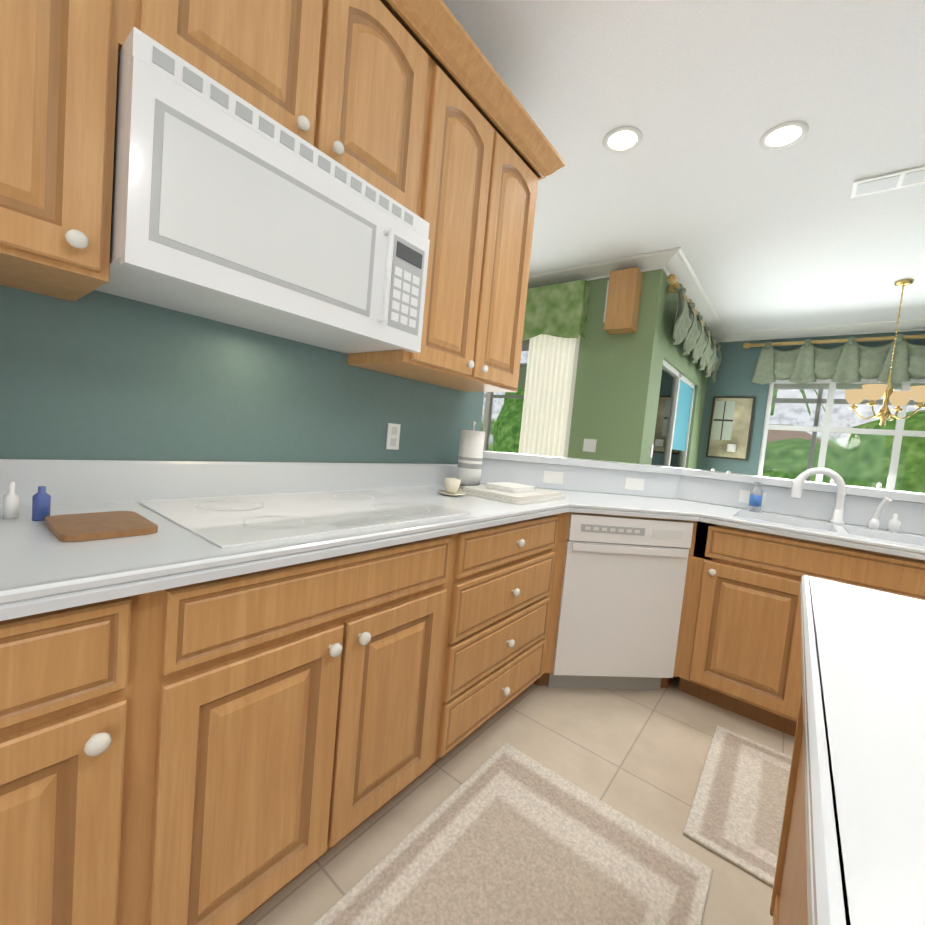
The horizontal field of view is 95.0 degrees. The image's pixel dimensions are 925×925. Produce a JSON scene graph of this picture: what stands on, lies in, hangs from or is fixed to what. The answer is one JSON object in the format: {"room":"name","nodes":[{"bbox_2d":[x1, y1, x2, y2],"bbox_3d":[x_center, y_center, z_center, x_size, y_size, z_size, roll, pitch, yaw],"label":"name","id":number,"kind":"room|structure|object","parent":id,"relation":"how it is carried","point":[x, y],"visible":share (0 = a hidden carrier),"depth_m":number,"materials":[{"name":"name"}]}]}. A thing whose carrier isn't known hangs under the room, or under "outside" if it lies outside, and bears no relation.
{"room":"kitchen","nodes":[
{"label":"kitchen","id":0,"kind":"room"},
{"bbox_2d":[0,285,483,463],"bbox_3d":[-0.743,-0.395,1.395,0.120,2.820,2.640,8,4,38],"label":"wall","id":1,"kind":"structure","parent":0,"point":[95,375],"depth_m":1.25,"materials":[{"name":"teal paint"}]},
{"bbox_2d":[0,0,135,301],"bbox_3d":[-0.959,-0.919,0.655,0.337,1.090,0.620,8,4,38],"label":"upper cabinet","id":2,"kind":"object","parent":1,"relation":"attached to","point":[59,58],"depth_m":0.76,"materials":[{"name":"brown wood"}]},
{"bbox_2d":[136,0,439,218],"bbox_3d":[-0.499,-1.135,1.199,0.337,0.640,0.800,8,4,38],"label":"upper cabinet","id":3,"kind":"object","parent":1,"relation":"attached to","point":[416,107],"depth_m":1.14,"materials":[{"name":"brown wood"}]},
{"bbox_2d":[95,27,429,353],"bbox_3d":[-0.510,-0.598,1.201,0.433,0.420,0.790,8,4,38],"label":"microwave","id":4,"kind":"object","parent":3,"relation":"attached to","point":[230,207],"visible":1,"depth_m":0.97,"materials":[{"name":"white"}]},
{"bbox_2d":[386,423,400,449],"bbox_3d":[-0.308,-0.115,1.888,0.008,0.115,0.070,8,4,38],"label":"outlet","id":5,"kind":"object","parent":1,"relation":"attached to","point":[393,437],"depth_m":1.88,"materials":[{"name":"white plastic"}]},
{"bbox_2d":[347,24,547,391],"bbox_3d":[-0.036,-0.904,1.825,0.337,1.090,0.760,8,4,38],"label":"upper cabinet","id":6,"kind":"object","parent":1,"relation":"attached to","point":[486,168],"depth_m":1.67,"materials":[{"name":"brown wood"}]},
{"bbox_2d":[239,677,794,924],"bbox_3d":[0.402,0.972,4.448,10.200,0.050,17.400,8,4,38],"label":"floor","id":7,"kind":"structure","parent":0,"point":[638,756],"depth_m":1.55,"materials":[{"name":"tile"}]},
{"bbox_2d":[0,471,924,924],"bbox_3d":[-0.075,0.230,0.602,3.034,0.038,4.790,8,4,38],"label":"base cabinets","id":8,"kind":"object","parent":7,"relation":"on","point":[189,724],"depth_m":0.99,"materials":[{"name":"brown wood"}]},
{"bbox_2d":[457,421,484,487],"bbox_3d":[0.042,-0.042,2.159,0.150,0.340,0.150,8,4,38],"label":"paper towel holder","id":9,"kind":"object","parent":8,"relation":"on","point":[470,457],"visible":0.9,"depth_m":2.11,"materials":[{"name":"white paper"}]},
{"bbox_2d":[458,482,564,504],"bbox_3d":[0.240,0.131,2.002,0.340,0.050,0.460,8,4,38],"label":"platters","id":10,"kind":"object","parent":8,"relation":"on","point":[512,493],"visible":0.96,"depth_m":1.89,"materials":[{"name":"white ceramic"}]},
{"bbox_2d":[548,513,693,689],"bbox_3d":[0.748,0.688,2.024,0.479,0.865,0.479,8,4,38],"label":"dishwasher","id":11,"kind":"object","parent":8,"relation":"in","point":[622,583],"depth_m":1.99,"materials":[{"name":"white metal"}]},
{"bbox_2d":[748,467,901,532],"bbox_3d":[1.827,0.164,2.034,0.740,0.271,0.123,8,4,38],"label":"faucet set","id":12,"kind":"object","parent":8,"relation":"on","point":[756,496],"visible":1,"depth_m":2.06,"materials":[{"name":"white"}]},
{"bbox_2d":[313,743,711,924],"bbox_3d":[-0.003,1.117,0.862,0.700,0.011,1.430,8,4,38],"label":"area rug","id":13,"kind":"object","parent":7,"relation":"on","point":[506,834],"visible":1,"depth_m":1.17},
{"bbox_2d":[683,725,791,886],"bbox_3d":[1.316,1.214,1.267,1.060,0.011,0.700,8,4,38],"label":"area rug","id":14,"kind":"object","parent":7,"relation":"on","point":[736,814],"visible":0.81,"depth_m":1.45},
{"bbox_2d":[770,718,801,924],"bbox_3d":[0.600,0.775,0.251,0.664,0.876,1.414,8,4,38],"label":"kitchen island","id":15,"kind":"object","parent":7,"relation":"on","point":[786,900],"depth_m":0.92,"materials":[{"name":"brown wood"}]},
{"bbox_2d":[798,575,924,924],"bbox_3d":[0.642,0.319,0.224,0.720,0.038,1.470,8,4,38],"label":"island countertop","id":16,"kind":"structure","parent":15,"relation":"on","point":[861,713],"depth_m":0.39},
{"bbox_2d":[830,479,881,488],"bbox_3d":[4.156,0.737,4.531,0.506,1.094,0.522,8,4,38],"label":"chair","id":17,"kind":"object","parent":7,"relation":"on","point":[878,485],"visible":0.04,"depth_m":4.58,"materials":[{"name":"white"}]},
{"bbox_2d":[567,281,587,457],"bbox_3d":[-1.123,-0.697,5.875,5.700,2.820,0.120,8,4,38],"label":"wall","id":18,"kind":"structure","parent":0,"point":[574,396],"depth_m":4.07,"materials":[{"name":"green paint"}]},
{"bbox_2d":[481,335,579,456],"bbox_3d":[-0.141,-0.299,5.096,3.080,2.300,0.060,8,4,38],"label":"window","id":19,"kind":"structure","parent":18,"relation":"in","point":[488,410],"depth_m":4.52,"materials":[{"name":"white"}]},
{"bbox_2d":[522,279,590,340],"bbox_3d":[0.108,-1.548,4.745,2.630,0.530,0.140,8,4,38],"label":"valance","id":20,"kind":"object","parent":18,"relation":"attached to","point":[559,310],"visible":0.4,"depth_m":4.02,"materials":[{"name":"fabric"}]},
{"bbox_2d":[518,334,575,456],"bbox_3d":[0.787,-0.222,4.223,0.500,2.380,0.036,8,4,38],"label":"vertical blinds","id":21,"kind":"object","parent":20,"relation":"hanging from","point":[547,393],"visible":0.42,"depth_m":4.19,"materials":[{"name":"white fabric"}]},
{"bbox_2d":[481,458,681,498],"bbox_3d":[0.653,0.552,2.518,0.880,1.060,0.870,8,4,38],"label":"wall","id":22,"kind":"structure","parent":0,"point":[485,458],"depth_m":2.50,"materials":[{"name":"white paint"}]},
{"bbox_2d":[480,458,924,534],"bbox_3d":[1.336,0.185,1.984,2.516,0.142,0.878,8,4,38],"label":"backsplash panel","id":23,"kind":"object","parent":22,"relation":"attached to","point":[859,510],"visible":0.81,"depth_m":2.43,"materials":[{"name":"white"}]},
{"bbox_2d":[569,269,707,468],"bbox_3d":[2.152,-0.340,4.932,0.650,2.820,2.700,8,4,38],"label":"wall","id":24,"kind":"structure","parent":0,"point":[617,395],"depth_m":3.86,"materials":[{"name":"green paint"}]},
{"bbox_2d":[583,439,596,451],"bbox_3d":[1.188,-0.160,3.962,0.120,0.120,0.009,8,4,38],"label":"outlet","id":25,"kind":"object","parent":24,"relation":"attached to","point":[589,445],"depth_m":3.96,"materials":[{"name":"white plastic"}]},
{"bbox_2d":[603,267,642,333],"bbox_3d":[1.395,-1.403,3.713,0.260,0.500,0.167,8,4,38],"label":"speaker","id":26,"kind":"object","parent":24,"relation":"attached to","point":[622,301],"visible":1,"depth_m":3.64},
{"bbox_2d":[651,359,694,467],"bbox_3d":[2.263,0.055,4.712,0.060,2.080,1.740,8,4,38],"label":"window","id":27,"kind":"structure","parent":24,"relation":"in","point":[674,414],"depth_m":4.65,"materials":[{"name":"white"}]},
{"bbox_2d":[667,274,721,382],"bbox_3d":[2.563,-1.309,4.608,0.170,0.540,2.690,8,4,38],"label":"window valance","id":28,"kind":"object","parent":24,"relation":"attached to","point":[691,328],"visible":1,"depth_m":4.16,"materials":[{"name":"fabric"}]},
{"bbox_2d":[442,0,924,350],"bbox_3d":[-1.115,-1.915,2.020,10.200,0.060,11.650,8,4,38],"label":"ceiling","id":29,"kind":"structure","parent":0,"point":[703,96],"depth_m":2.18,"materials":[{"name":"white paint"}]},
{"bbox_2d":[603,126,642,153],"bbox_3d":[0.851,-1.714,2.256,0.199,0.008,0.199,7,4,32],"label":"recessed light","id":30,"kind":"object","parent":29,"relation":"in","point":[622,139],"depth_m":2.25,"materials":[{"name":"white"}]},
{"bbox_2d":[528,247,924,341],"bbox_3d":[-1.200,-1.862,2.182,9.680,0.080,11.200,8,4,38],"label":"crown molding","id":31,"kind":"structure","parent":29,"relation":"attached to","point":[675,261],"depth_m":4.22,"materials":[{"name":"white wood"}]},
{"bbox_2d":[759,121,808,149],"bbox_3d":[1.611,-1.636,2.128,0.199,0.008,0.199,7,4,32],"label":"recessed light","id":32,"kind":"object","parent":29,"relation":"in","point":[783,135],"depth_m":2.12,"materials":[{"name":"white"}]},
{"bbox_2d":[844,279,924,425],"bbox_3d":[3.678,-0.921,3.622,0.470,1.230,0.470,7,4,21],"label":"pendant chandelier","id":33,"kind":"object","parent":29,"relation":"hanging from","point":[872,393],"visible":1,"depth_m":3.62,"materials":[{"name":"gold metal"}]},
{"bbox_2d":[851,165,924,197],"bbox_3d":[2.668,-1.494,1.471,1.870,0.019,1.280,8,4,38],"label":"ceiling vent","id":34,"kind":"object","parent":29,"relation":"in","point":[914,176],"visible":1,"depth_m":2.37,"materials":[{"name":"white metal"}]},
{"bbox_2d":[484,363,924,480],"bbox_3d":[3.976,-0.502,7.253,12.000,3.200,2.800,8,4,38],"label":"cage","id":35,"kind":"object","parent":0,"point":[818,402],"depth_m":7.27,"materials":[{"name":"white"}]},
{"bbox_2d":[728,507,843,530],"bbox_3d":[1.524,0.363,2.034,0.375,0.180,0.345,8,4,38],"label":"sink","id":36,"kind":"object","parent":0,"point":[772,517],"depth_m":2.15,"materials":[{"name":"white"}]},
{"bbox_2d":[0,463,456,474],"bbox_3d":[-0.758,0.135,1.147,2.041,0.038,4.781,8,4,38],"label":"backsplash","id":37,"kind":"structure","parent":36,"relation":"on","point":[5,468],"depth_m":1.24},
{"bbox_2d":[2,482,19,518],"bbox_3d":[-0.935,0.078,0.878,0.024,0.075,0.023,8,4,38],"label":"bottle","id":38,"kind":"object","parent":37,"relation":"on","point":[11,499],"depth_m":0.87,"materials":[{"name":"white ceramic"}]},
{"bbox_2d":[32,486,50,520],"bbox_3d":[-0.879,0.085,0.885,0.028,0.070,0.027,8,4,38],"label":"bottle","id":39,"kind":"object","parent":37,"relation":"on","point":[41,501],"depth_m":0.88,"materials":[{"name":"blue glass"}]},
{"bbox_2d":[45,511,157,541],"bbox_3d":[-0.742,0.127,0.872,0.200,0.012,0.150,8,4,38],"label":"board","id":40,"kind":"object","parent":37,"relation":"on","point":[78,527],"visible":0.96,"depth_m":0.84,"materials":[{"name":"brown wood"}]},
{"bbox_2d":[136,487,471,546],"bbox_3d":[-0.416,0.138,1.271,0.510,0.005,0.780,8,4,38],"label":"cooktop","id":41,"kind":"object","parent":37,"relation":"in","point":[224,520],"depth_m":1.16,"materials":[{"name":"white glass"}]},
{"bbox_2d":[438,478,465,495],"bbox_3d":[-0.045,0.105,1.832,0.124,0.070,0.124,8,4,38],"label":"cup","id":42,"kind":"object","parent":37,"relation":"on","point":[452,485],"visible":1,"depth_m":1.81,"materials":[{"name":"beige ceramic"}]},
{"bbox_2d":[681,475,924,534],"bbox_3d":[1.932,0.690,2.163,1.698,1.060,0.140,8,4,38],"label":"wall","id":43,"kind":"structure","parent":0,"point":[709,503],"depth_m":2.21,"materials":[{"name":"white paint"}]},
{"bbox_2d":[483,451,924,502],"bbox_3d":[1.423,0.096,2.057,2.550,0.038,1.190,8,4,38],"label":"ledge","id":44,"kind":"object","parent":43,"relation":"on","point":[859,491],"visible":0.79,"depth_m":2.40,"materials":[{"name":"white"}]},
{"bbox_2d":[696,331,924,475],"bbox_3d":[4.569,-0.111,4.819,3.550,2.820,0.120,8,4,38],"label":"wall","id":45,"kind":"structure","parent":0,"point":[735,372],"depth_m":5.48,"materials":[{"name":"teal paint"}]},
{"bbox_2d":[706,396,755,460],"bbox_3d":[3.498,-0.454,5.544,0.470,0.820,0.107,8,4,38],"label":"picture","id":46,"kind":"object","parent":45,"relation":"attached to","point":[730,428],"visible":0.98,"depth_m":5.53,"materials":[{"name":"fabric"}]},
{"bbox_2d":[743,334,924,384],"bbox_3d":[4.517,-1.134,4.679,2.450,0.540,0.175,8,4,38],"label":"window valance","id":47,"kind":"object","parent":45,"relation":"attached to","point":[851,360],"visible":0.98,"depth_m":4.80,"materials":[{"name":"fabric"}]},
{"bbox_2d":[757,378,924,492],"bbox_3d":[4.522,-0.272,4.820,1.860,1.350,0.120,8,4,38],"label":"window","id":48,"kind":"structure","parent":45,"relation":"in","point":[898,432],"depth_m":4.96,"materials":[{"name":"white"}]},
{"bbox_2d":[840,524,924,546],"bbox_3d":[1.848,0.408,1.778,0.375,0.180,0.345,8,4,38],"label":"sink","id":49,"kind":"object","parent":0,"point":[901,537],"depth_m":1.93,"materials":[{"name":"white"}]},
{"label":"outside","id":50,"kind":"structure","parent":0,"visible":0},
{"bbox_2d":[481,351,924,451],"bbox_3d":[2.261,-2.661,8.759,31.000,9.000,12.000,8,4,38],"label":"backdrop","id":51,"kind":"structure","parent":50,"point":[803,413],"depth_m":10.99,"materials":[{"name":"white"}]},
{"bbox_2d":[493,389,924,492],"bbox_3d":[1.799,-0.807,9.649,23.280,4.123,10.378,8,4,38],"label":"vegetation","id":52,"kind":"object","parent":51,"relation":"on","point":[847,465],"depth_m":8.15,"materials":[{"name":"green plant"}]}
]}

